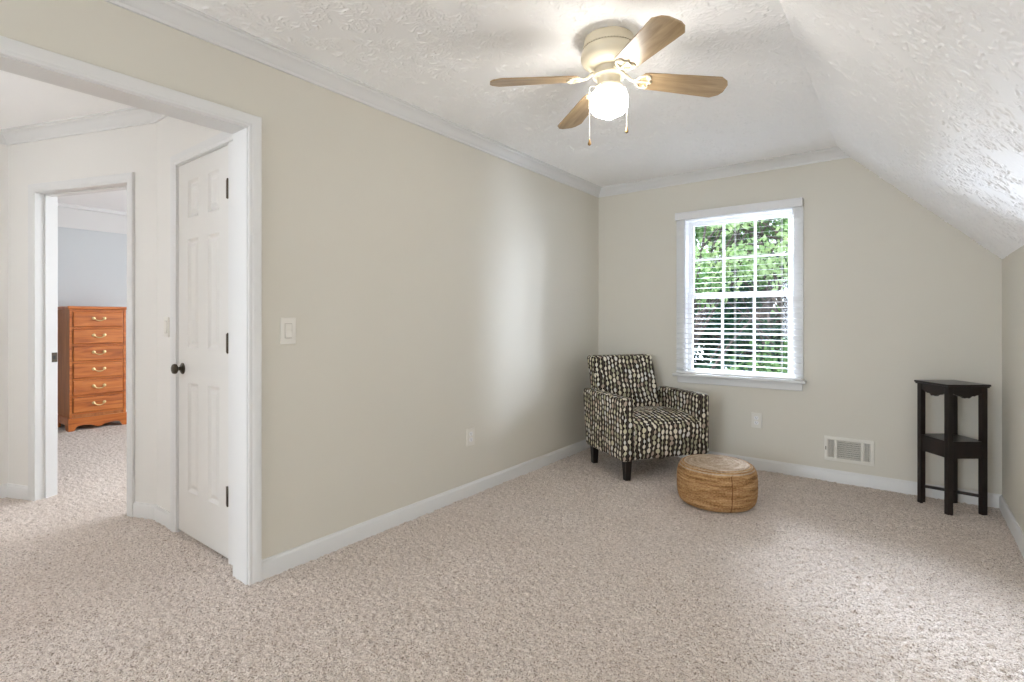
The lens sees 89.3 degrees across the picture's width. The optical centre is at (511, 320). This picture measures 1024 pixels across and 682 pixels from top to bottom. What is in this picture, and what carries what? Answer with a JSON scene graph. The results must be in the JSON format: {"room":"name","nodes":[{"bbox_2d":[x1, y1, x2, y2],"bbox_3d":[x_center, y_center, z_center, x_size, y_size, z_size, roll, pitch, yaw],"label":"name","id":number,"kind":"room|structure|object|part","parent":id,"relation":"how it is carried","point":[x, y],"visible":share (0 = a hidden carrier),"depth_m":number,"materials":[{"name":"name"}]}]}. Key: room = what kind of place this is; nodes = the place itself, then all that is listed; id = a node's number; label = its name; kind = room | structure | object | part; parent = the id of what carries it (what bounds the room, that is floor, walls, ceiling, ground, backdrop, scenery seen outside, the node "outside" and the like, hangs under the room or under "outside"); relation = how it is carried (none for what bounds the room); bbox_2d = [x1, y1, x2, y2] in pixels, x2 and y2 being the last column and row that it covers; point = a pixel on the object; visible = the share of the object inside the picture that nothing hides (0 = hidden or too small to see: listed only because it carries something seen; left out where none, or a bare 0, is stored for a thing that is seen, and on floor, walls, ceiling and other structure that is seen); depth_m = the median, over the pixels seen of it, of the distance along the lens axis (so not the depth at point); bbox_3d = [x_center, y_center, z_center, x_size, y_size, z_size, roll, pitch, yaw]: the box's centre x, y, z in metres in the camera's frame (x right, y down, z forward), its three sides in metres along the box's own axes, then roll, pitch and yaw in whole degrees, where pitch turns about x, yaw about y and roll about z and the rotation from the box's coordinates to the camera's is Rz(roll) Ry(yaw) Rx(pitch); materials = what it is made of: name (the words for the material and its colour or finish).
{"room":"sitting room","nodes":[
{"label":"sitting room","id":0,"kind":"room"},
{"bbox_2d":[0,144,7,484],"bbox_3d":[-4.349,-0.051,2.332,0.100,2.510,3.047,0,0,37],"label":"wall","id":1,"kind":"structure","parent":0,"point":[3,148],"depth_m":3.48,"materials":[{"name":"paint"}]},
{"bbox_2d":[0,131,6,144],"bbox_3d":[-4.257,-1.222,2.312,0.070,0.088,2.927,0,0,37],"label":"crown molding","id":2,"kind":"structure","parent":1,"relation":"attached to","point":[2,139],"depth_m":3.46,"materials":[{"name":"white paint"}]},
{"bbox_2d":[0,483,7,497],"bbox_3d":[-4.279,1.148,2.329,0.014,0.096,2.927,0,0,37],"label":"baseboard","id":3,"kind":"structure","parent":1,"relation":"attached to","point":[3,487],"depth_m":3.47,"materials":[{"name":"white paint"}]},
{"bbox_2d":[8,123,156,503],"bbox_3d":[-2.775,-0.051,3.364,1.512,2.510,0.120,0,0,18],"label":"wall","id":4,"kind":"structure","parent":0,"point":[128,149],"depth_m":3.26,"materials":[{"name":"paint"}]},
{"bbox_2d":[7,483,27,499],"bbox_3d":[-3.294,1.148,3.458,0.225,0.096,0.014,0,0,18],"label":"baseboard","id":5,"kind":"structure","parent":4,"relation":"attached to","point":[15,491],"depth_m":3.45,"materials":[{"name":"white paint"}]},
{"bbox_2d":[0,107,155,145],"bbox_3d":[-2.770,-1.222,3.263,1.342,0.088,0.070,0,0,18],"label":"crown molding","id":6,"kind":"structure","parent":4,"relation":"attached to","point":[133,116],"depth_m":3.24,"materials":[{"name":"white paint"}]},
{"bbox_2d":[28,172,134,516],"bbox_3d":[-2.720,0.150,3.338,0.939,2.091,0.140,0,0,18],"label":"door frame","id":7,"kind":"structure","parent":4,"relation":"in","point":[42,197],"depth_m":3.41,"materials":[{"name":"white paint"}]},
{"bbox_3d":[-3.099,0.252,3.509,0.002,0.065,0.036,0,0,18],"label":"strike plate","id":8,"kind":"part","parent":7,"relation":"part of","materials":[{"name":"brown metal"}]},
{"bbox_2d":[133,501,156,519],"bbox_3d":[-2.206,1.148,3.114,0.176,0.096,0.014,0,0,18],"label":"baseboard","id":9,"kind":"structure","parent":4,"relation":"attached to","point":[140,509],"depth_m":3.11,"materials":[{"name":"white paint"}]},
{"bbox_2d":[58,227,126,409],"bbox_3d":[-4.925,-0.106,6.194,0.100,2.620,5.100,0,0,37],"label":"wall","id":10,"kind":"structure","parent":0,"point":[92,265],"depth_m":6.10,"materials":[{"name":"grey paint"}]},
{"bbox_2d":[58,203,126,233],"bbox_3d":[-4.826,-1.181,6.119,0.150,0.250,4.900,0,0,37],"label":"crown molding","id":11,"kind":"structure","parent":10,"relation":"attached to","point":[69,216],"depth_m":6.03,"materials":[{"name":"white paint"}]},
{"bbox_2d":[58,190,126,212],"bbox_3d":[-2.907,-1.336,4.660,4.970,0.080,5.100,0,0,37],"label":"ceiling","id":12,"kind":"structure","parent":0,"point":[113,200],"depth_m":5.61,"materials":[{"name":"white paint"}]},
{"bbox_2d":[157,116,222,511],"bbox_3d":[-1.666,-0.051,2.812,1.103,2.510,0.100,0,0,37],"label":"wall","id":13,"kind":"structure","parent":0,"point":[174,136],"depth_m":3.01,"materials":[{"name":"paint"}]},
{"bbox_2d":[149,111,166,122],"bbox_3d":[-1.710,-1.222,2.738,1.083,0.088,0.070,0,0,37],"label":"crown molding","id":14,"kind":"structure","parent":13,"relation":"attached to","point":[157,117],"depth_m":3.04,"materials":[{"name":"white paint"}]},
{"bbox_2d":[154,505,169,529],"bbox_3d":[-2.024,1.148,3.013,0.250,0.096,0.014,0,0,37],"label":"baseboard","id":15,"kind":"structure","parent":13,"relation":"attached to","point":[161,515],"depth_m":3.02,"materials":[{"name":"white paint"}]},
{"bbox_2d":[164,317,168,336],"bbox_3d":[-1.999,0.039,2.996,0.072,0.116,0.012,0,0,37],"label":"light switch","id":16,"kind":"object","parent":13,"relation":"attached to","point":[166,319],"visible":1,"depth_m":2.99,"materials":[{"name":"white plastic"}]},
{"bbox_2d":[170,132,232,564],"bbox_3d":[-1.558,0.136,2.696,0.879,2.120,0.154,0,0,37],"label":"door","id":17,"kind":"structure","parent":13,"relation":"in","point":[201,175],"depth_m":2.73,"materials":[{"name":"white paint"}]},
{"bbox_3d":[-1.839,0.267,2.848,0.062,0.062,0.056,0,0,37],"label":"knob","id":18,"kind":"part","parent":17,"relation":"part of","materials":[{"name":"brown metal"}]},
{"bbox_2d":[0,0,598,559],"bbox_3d":[-1.826,-0.051,1.590,0.122,2.510,8.922,0,0,37],"label":"wall","id":19,"kind":"structure","parent":0,"point":[436,287],"depth_m":2.91,"materials":[{"name":"beige paint"}]},
{"bbox_2d":[0,35,261,585],"bbox_3d":[-1.744,0.136,1.693,0.152,2.121,1.799,0,0,37],"label":"door frame","id":20,"kind":"structure","parent":19,"relation":"attached to","point":[9,47],"depth_m":2.33,"materials":[{"name":"white paint"}]},
{"bbox_2d":[280,317,295,344],"bbox_3d":[-1.069,0.051,2.477,0.012,0.128,0.078,0,0,37],"label":"light switch","id":21,"kind":"object","parent":19,"relation":"attached to","point":[287,324],"visible":1,"depth_m":2.47,"materials":[{"name":"white plastic"}]},
{"bbox_2d":[103,0,601,197],"bbox_3d":[-1.764,-1.222,1.512,0.070,0.088,8.672,0,0,37],"label":"crown molding","id":22,"kind":"structure","parent":19,"relation":"attached to","point":[174,14],"depth_m":2.58,"materials":[{"name":"white paint"}]},
{"bbox_2d":[262,439,589,580],"bbox_3d":[-0.155,1.148,3.675,0.014,0.096,3.280,0,0,37],"label":"baseboard","id":23,"kind":"structure","parent":19,"relation":"attached to","point":[276,564],"depth_m":3.00,"materials":[{"name":"white paint"}]},
{"bbox_2d":[467,427,474,445],"bbox_3d":[-0.280,0.790,3.517,0.010,0.120,0.078,0,0,37],"label":"power outlet","id":24,"kind":"object","parent":19,"relation":"attached to","point":[470,431],"visible":1,"depth_m":3.51,"materials":[{"name":"white plastic"}]},
{"bbox_2d":[0,0,836,186],"bbox_3d":[-1.999,-1.302,1.722,4.478,0.108,8.922,0,0,37],"label":"ceiling","id":25,"kind":"structure","parent":0,"point":[441,58],"depth_m":2.63,"materials":[{"name":"white paint"}]},
{"bbox_2d":[490,15,727,145],"bbox_3d":[0.432,-1.019,2.315,0.875,0.474,0.740,0,0,37],"label":"ceiling fan","id":26,"kind":"object","parent":25,"relation":"hanging from","point":[608,52],"visible":1,"depth_m":2.26,"materials":[{"name":"brown wood"}]},
{"bbox_3d":[0.098,-1.061,2.298,0.392,0.006,0.140,-4,12,-3],"label":"blade","id":27,"kind":"part","parent":26,"relation":"part of","materials":[{"name":"brown wood"}]},
{"bbox_3d":[0.347,-1.061,2.639,0.140,0.006,0.392,-12,-1,-15],"label":"blade","id":28,"kind":"part","parent":26,"relation":"part of","materials":[{"name":"brown wood"}]},
{"bbox_3d":[0.366,-0.934,2.325,0.040,0.236,0.002,0,0,8],"label":"pull chain","id":29,"kind":"part","parent":26,"relation":"part of","materials":[{"name":"white metal"}]},
{"bbox_3d":[0.433,-0.963,2.315,0.168,0.134,0.168,0,0,37],"label":"globe","id":30,"kind":"part","parent":26,"relation":"part of","materials":[{"name":"white glass"}]},
{"bbox_3d":[0.518,-1.061,1.991,0.140,0.006,0.392,12,1,-15],"label":"blade","id":31,"kind":"part","parent":26,"relation":"part of","materials":[{"name":"brown wood"}]},
{"bbox_3d":[0.767,-1.061,2.332,0.392,0.006,0.140,4,-12,-3],"label":"blade","id":32,"kind":"part","parent":26,"relation":"part of","materials":[{"name":"brown wood"}]},
{"bbox_2d":[0,421,1023,681],"bbox_3d":[-2.820,1.189,2.189,8.205,0.020,9.076,0,0,37],"label":"floor","id":33,"kind":"structure","parent":0,"point":[568,569],"depth_m":2.28,"materials":[{"name":"beige carpet"}]},
{"bbox_2d":[58,306,126,431],"bbox_3d":[-4.742,0.518,5.859,0.532,1.339,0.536,0,0,37],"label":"dresser","id":34,"kind":"object","parent":33,"relation":"on","point":[91,339],"visible":0.97,"depth_m":5.68,"materials":[{"name":"orange wood"}]},
{"bbox_3d":[-4.561,-0.009,5.721,0.024,0.161,0.444,0,0,37],"label":"drawer","id":35,"kind":"part","parent":34,"relation":"part of","materials":[{"name":"orange wood"}]},
{"bbox_3d":[-4.561,0.176,5.721,0.024,0.161,0.444,0,0,37],"label":"drawer","id":36,"kind":"part","parent":34,"relation":"part of","materials":[{"name":"orange wood"}]},
{"bbox_3d":[-4.561,0.361,5.721,0.024,0.161,0.444,0,0,37],"label":"drawer","id":37,"kind":"part","parent":34,"relation":"part of","materials":[{"name":"orange wood"}]},
{"bbox_3d":[-4.561,0.546,5.721,0.024,0.161,0.444,0,0,37],"label":"drawer","id":38,"kind":"part","parent":34,"relation":"part of","materials":[{"name":"orange wood"}]},
{"bbox_3d":[-4.561,0.732,5.721,0.024,0.161,0.444,0,0,37],"label":"drawer","id":39,"kind":"part","parent":34,"relation":"part of","materials":[{"name":"orange wood"}]},
{"bbox_3d":[-4.561,0.916,5.721,0.024,0.161,0.444,0,0,37],"label":"drawer","id":40,"kind":"part","parent":34,"relation":"part of","materials":[{"name":"orange wood"}]},
{"bbox_2d":[583,354,708,480],"bbox_3d":[1.050,0.744,4.204,0.764,0.888,0.751,0,0,-19],"label":"armchair","id":41,"kind":"object","parent":33,"relation":"on","point":[628,418],"visible":0.98,"depth_m":4.00,"materials":[{"name":"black fabric"}]},
{"bbox_3d":[0.689,1.106,4.325,0.058,0.164,0.058,0,0,-19],"label":"leg","id":42,"kind":"part","parent":41,"relation":"part of","materials":[{"name":"black wood"}]},
{"bbox_3d":[0.742,0.801,4.074,0.097,0.462,0.657,0,0,-19],"label":"arm","id":43,"kind":"part","parent":41,"relation":"part of","materials":[{"name":"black fabric"}]},
{"bbox_3d":[0.968,0.592,4.429,0.606,0.584,0.273,0,0,-19],"label":"backrest","id":44,"kind":"part","parent":41,"relation":"part of","materials":[{"name":"black fabric"}]},
{"bbox_3d":[0.852,1.106,3.847,0.058,0.164,0.058,0,0,-19],"label":"leg","id":45,"kind":"part","parent":41,"relation":"part of","materials":[{"name":"black wood"}]},
{"bbox_3d":[0.991,0.848,4.379,0.584,0.368,0.096,0,0,-19],"label":"panel","id":46,"kind":"part","parent":41,"relation":"part of","materials":[{"name":"multicoloured fabric"}]},
{"bbox_3d":[1.084,0.867,4.105,0.576,0.306,0.542,0,0,-19],"label":"seat","id":47,"kind":"part","parent":41,"relation":"part of","materials":[{"name":"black fabric"}]},
{"bbox_3d":[1.390,0.801,4.239,0.097,0.462,0.556,0,0,-19],"label":"arm","id":48,"kind":"part","parent":41,"relation":"part of","materials":[{"name":"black fabric"}]},
{"bbox_2d":[677,454,757,512],"bbox_3d":[1.337,1.050,3.390,0.496,0.267,0.496,0,0,-10],"label":"pouf","id":49,"kind":"object","parent":33,"relation":"on","point":[709,482],"visible":1,"depth_m":3.21,"materials":[{"name":"wicker"}]},
{"bbox_2d":[914,380,990,515],"bbox_3d":[2.772,0.789,3.272,0.266,0.797,0.266,0,0,0],"label":"side table","id":50,"kind":"object","parent":33,"relation":"on","point":[949,445],"visible":1,"depth_m":3.17,"materials":[{"name":"brown wood"}]},
{"bbox_3d":[2.666,0.799,3.376,0.031,0.777,0.031,0,0,0],"label":"leg","id":51,"kind":"part","parent":50,"relation":"part of","materials":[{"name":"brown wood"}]},
{"bbox_3d":[2.667,0.797,3.271,0.018,0.093,0.183,0,0,0],"label":"shelf rail","id":52,"kind":"part","parent":50,"relation":"part of","materials":[{"name":"brown wood"}]},
{"bbox_3d":[2.667,0.799,3.166,0.031,0.777,0.031,0,0,0],"label":"leg","id":53,"kind":"part","parent":50,"relation":"part of","materials":[{"name":"brown wood"}]},
{"bbox_2d":[921,433,981,443],"bbox_3d":[2.772,0.746,3.272,0.234,0.012,0.234,0,0,0],"label":"shelf","id":54,"kind":"object","parent":50,"relation":"attached to","point":[937,438],"depth_m":3.24,"materials":[{"name":"brown wood"}]},
{"bbox_3d":[2.876,0.799,3.378,0.031,0.777,0.031,0,0,0],"label":"leg","id":55,"kind":"part","parent":50,"relation":"part of","materials":[{"name":"brown wood"}]},
{"bbox_3d":[2.772,0.797,3.167,0.183,0.093,0.018,0,0,0],"label":"shelf rail","id":56,"kind":"part","parent":50,"relation":"part of","materials":[{"name":"brown wood"}]},
{"bbox_3d":[2.877,0.799,3.168,0.031,0.777,0.031,0,0,0],"label":"leg","id":57,"kind":"part","parent":50,"relation":"part of","materials":[{"name":"brown wood"}]},
{"bbox_2d":[599,158,1001,494],"bbox_3d":[1.998,-0.076,4.193,3.056,2.560,0.150,0,0,37],"label":"wall","id":58,"kind":"structure","parent":0,"point":[896,295],"depth_m":3.78,"materials":[{"name":"beige paint"}]},
{"bbox_2d":[599,146,849,197],"bbox_3d":[1.622,-1.222,4.341,2.037,0.088,0.070,0,0,37],"label":"crown molding","id":59,"kind":"structure","parent":58,"relation":"attached to","point":[833,153],"depth_m":4.22,"materials":[{"name":"white paint"}]},
{"bbox_2d":[672,199,806,390],"bbox_3d":[1.852,-0.191,4.261,1.014,1.460,0.218,0,0,37],"label":"window","id":60,"kind":"structure","parent":58,"relation":"in","point":[780,384],"depth_m":4.24,"materials":[{"name":"white paint"}]},
{"bbox_2d":[675,197,802,379],"bbox_3d":[1.800,-0.234,4.188,0.968,1.374,0.062,0,0,37],"label":"window blind","id":61,"kind":"object","parent":60,"relation":"attached to","point":[794,202],"visible":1,"depth_m":4.17,"materials":[{"name":"white plastic"}]},
{"bbox_3d":[1.533,-0.217,4.399,0.002,1.308,0.048,0,0,37],"label":"ladder cord","id":62,"kind":"part","parent":61,"relation":"part of","materials":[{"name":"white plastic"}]},
{"bbox_3d":[1.803,0.444,4.193,0.956,0.018,0.042,0,0,37],"label":"rail","id":63,"kind":"part","parent":61,"relation":"part of","materials":[{"name":"white plastic"}]},
{"bbox_3d":[1.822,0.468,4.221,1.014,0.021,0.118,0,0,37],"label":"sill","id":64,"kind":"part","parent":60,"relation":"part of","materials":[{"name":"white paint"}]},
{"bbox_3d":[1.865,0.118,4.278,0.816,0.678,0.034,0,0,37],"label":"sash","id":65,"kind":"part","parent":60,"relation":"part of","materials":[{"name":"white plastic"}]},
{"bbox_3d":[1.886,-0.526,4.307,0.816,0.664,0.034,0,0,37],"label":"sash","id":66,"kind":"part","parent":60,"relation":"part of","materials":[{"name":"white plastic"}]},
{"bbox_2d":[751,412,761,427],"bbox_3d":[1.948,0.798,4.132,0.078,0.120,0.010,0,0,37],"label":"power outlet","id":67,"kind":"object","parent":58,"relation":"attached to","point":[756,418],"visible":1,"depth_m":4.13,"materials":[{"name":"white plastic"}]},
{"bbox_2d":[674,451,1000,507],"bbox_3d":[1.956,1.148,4.121,2.836,0.096,0.014,0,0,37],"label":"baseboard","id":68,"kind":"structure","parent":58,"relation":"attached to","point":[842,477],"depth_m":3.73,"materials":[{"name":"white paint"}]},
{"bbox_2d":[824,435,873,465],"bbox_3d":[2.439,0.944,3.754,0.305,0.178,0.017,0,0,37],"label":"air vent","id":69,"kind":"object","parent":58,"relation":"in","point":[831,449],"visible":1,"depth_m":3.75,"materials":[{"name":"white plastic"}]},
{"bbox_2d":[780,0,1023,258],"bbox_3d":[0.192,-0.812,0.057,1.036,1.030,8.922,0,0,37],"label":"ceiling","id":70,"kind":"structure","parent":0,"point":[927,96],"depth_m":1.96,"materials":[{"name":"white paint"}]},
{"bbox_2d":[1002,245,1023,533],"bbox_3d":[0.520,0.359,-0.193,0.100,1.690,8.922,0,0,37],"label":"wall","id":71,"kind":"structure","parent":0,"point":[1012,264],"depth_m":2.95,"materials":[{"name":"beige paint"}]},
{"bbox_2d":[999,495,1023,557],"bbox_3d":[0.460,1.148,-0.179,0.014,0.096,8.672,0,0,37],"label":"baseboard","id":72,"kind":"structure","parent":71,"relation":"attached to","point":[1012,524],"depth_m":2.88,"materials":[{"name":"white paint"}]},
{"label":"outside","id":73,"kind":"structure","parent":0,"visible":0},
{"bbox_3d":[11.589,4.134,19.373,55.000,0.100,35.128,0,0,37],"label":"ground","id":74,"kind":"structure","parent":73,"visible":0},
{"bbox_2d":[694,262,740,367],"bbox_3d":[3.854,0.940,14.085,4.162,6.527,4.193,0,0,-2],"label":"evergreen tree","id":75,"kind":"object","parent":74,"relation":"on","point":[704,341],"visible":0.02,"depth_m":13.18,"materials":[{"name":"green plant"}]},
{"bbox_2d":[694,217,788,368],"bbox_3d":[3.799,0.467,9.514,4.396,7.445,4.707,0,0,37],"label":"deciduous tree","id":76,"kind":"object","parent":74,"relation":"on","point":[736,264],"visible":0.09,"depth_m":8.54,"materials":[{"name":"green plant"}]},
{"bbox_2d":[694,222,788,372],"bbox_3d":[5.768,1.041,12.026,4.377,6.723,4.193,0,0,37],"label":"evergreen tree","id":77,"kind":"object","parent":74,"relation":"on","point":[766,312],"visible":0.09,"depth_m":11.72,"materials":[{"name":"green plant"}]},
{"bbox_2d":[695,217,788,370],"bbox_3d":[5.001,0.374,10.181,4.825,7.637,4.358,0,0,9],"label":"deciduous tree","id":78,"kind":"object","parent":74,"relation":"on","point":[698,234],"visible":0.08,"depth_m":9.85,"materials":[{"name":"green plant"}]},
{"bbox_2d":[695,221,788,370],"bbox_3d":[7.662,-1.011,16.832,9.005,10.419,7.648,0,0,16],"label":"deciduous tree","id":79,"kind":"object","parent":74,"relation":"on","point":[708,233],"visible":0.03,"depth_m":15.75,"materials":[{"name":"green plant"}]},
{"bbox_2d":[727,336,787,372],"bbox_3d":[4.362,2.215,8.723,2.163,3.961,2.169,0,0,-3],"label":"leafy shrub","id":80,"kind":"object","parent":74,"relation":"on","point":[771,359],"visible":0.07,"depth_m":8.91,"materials":[{"name":"green plant"}]}
]}

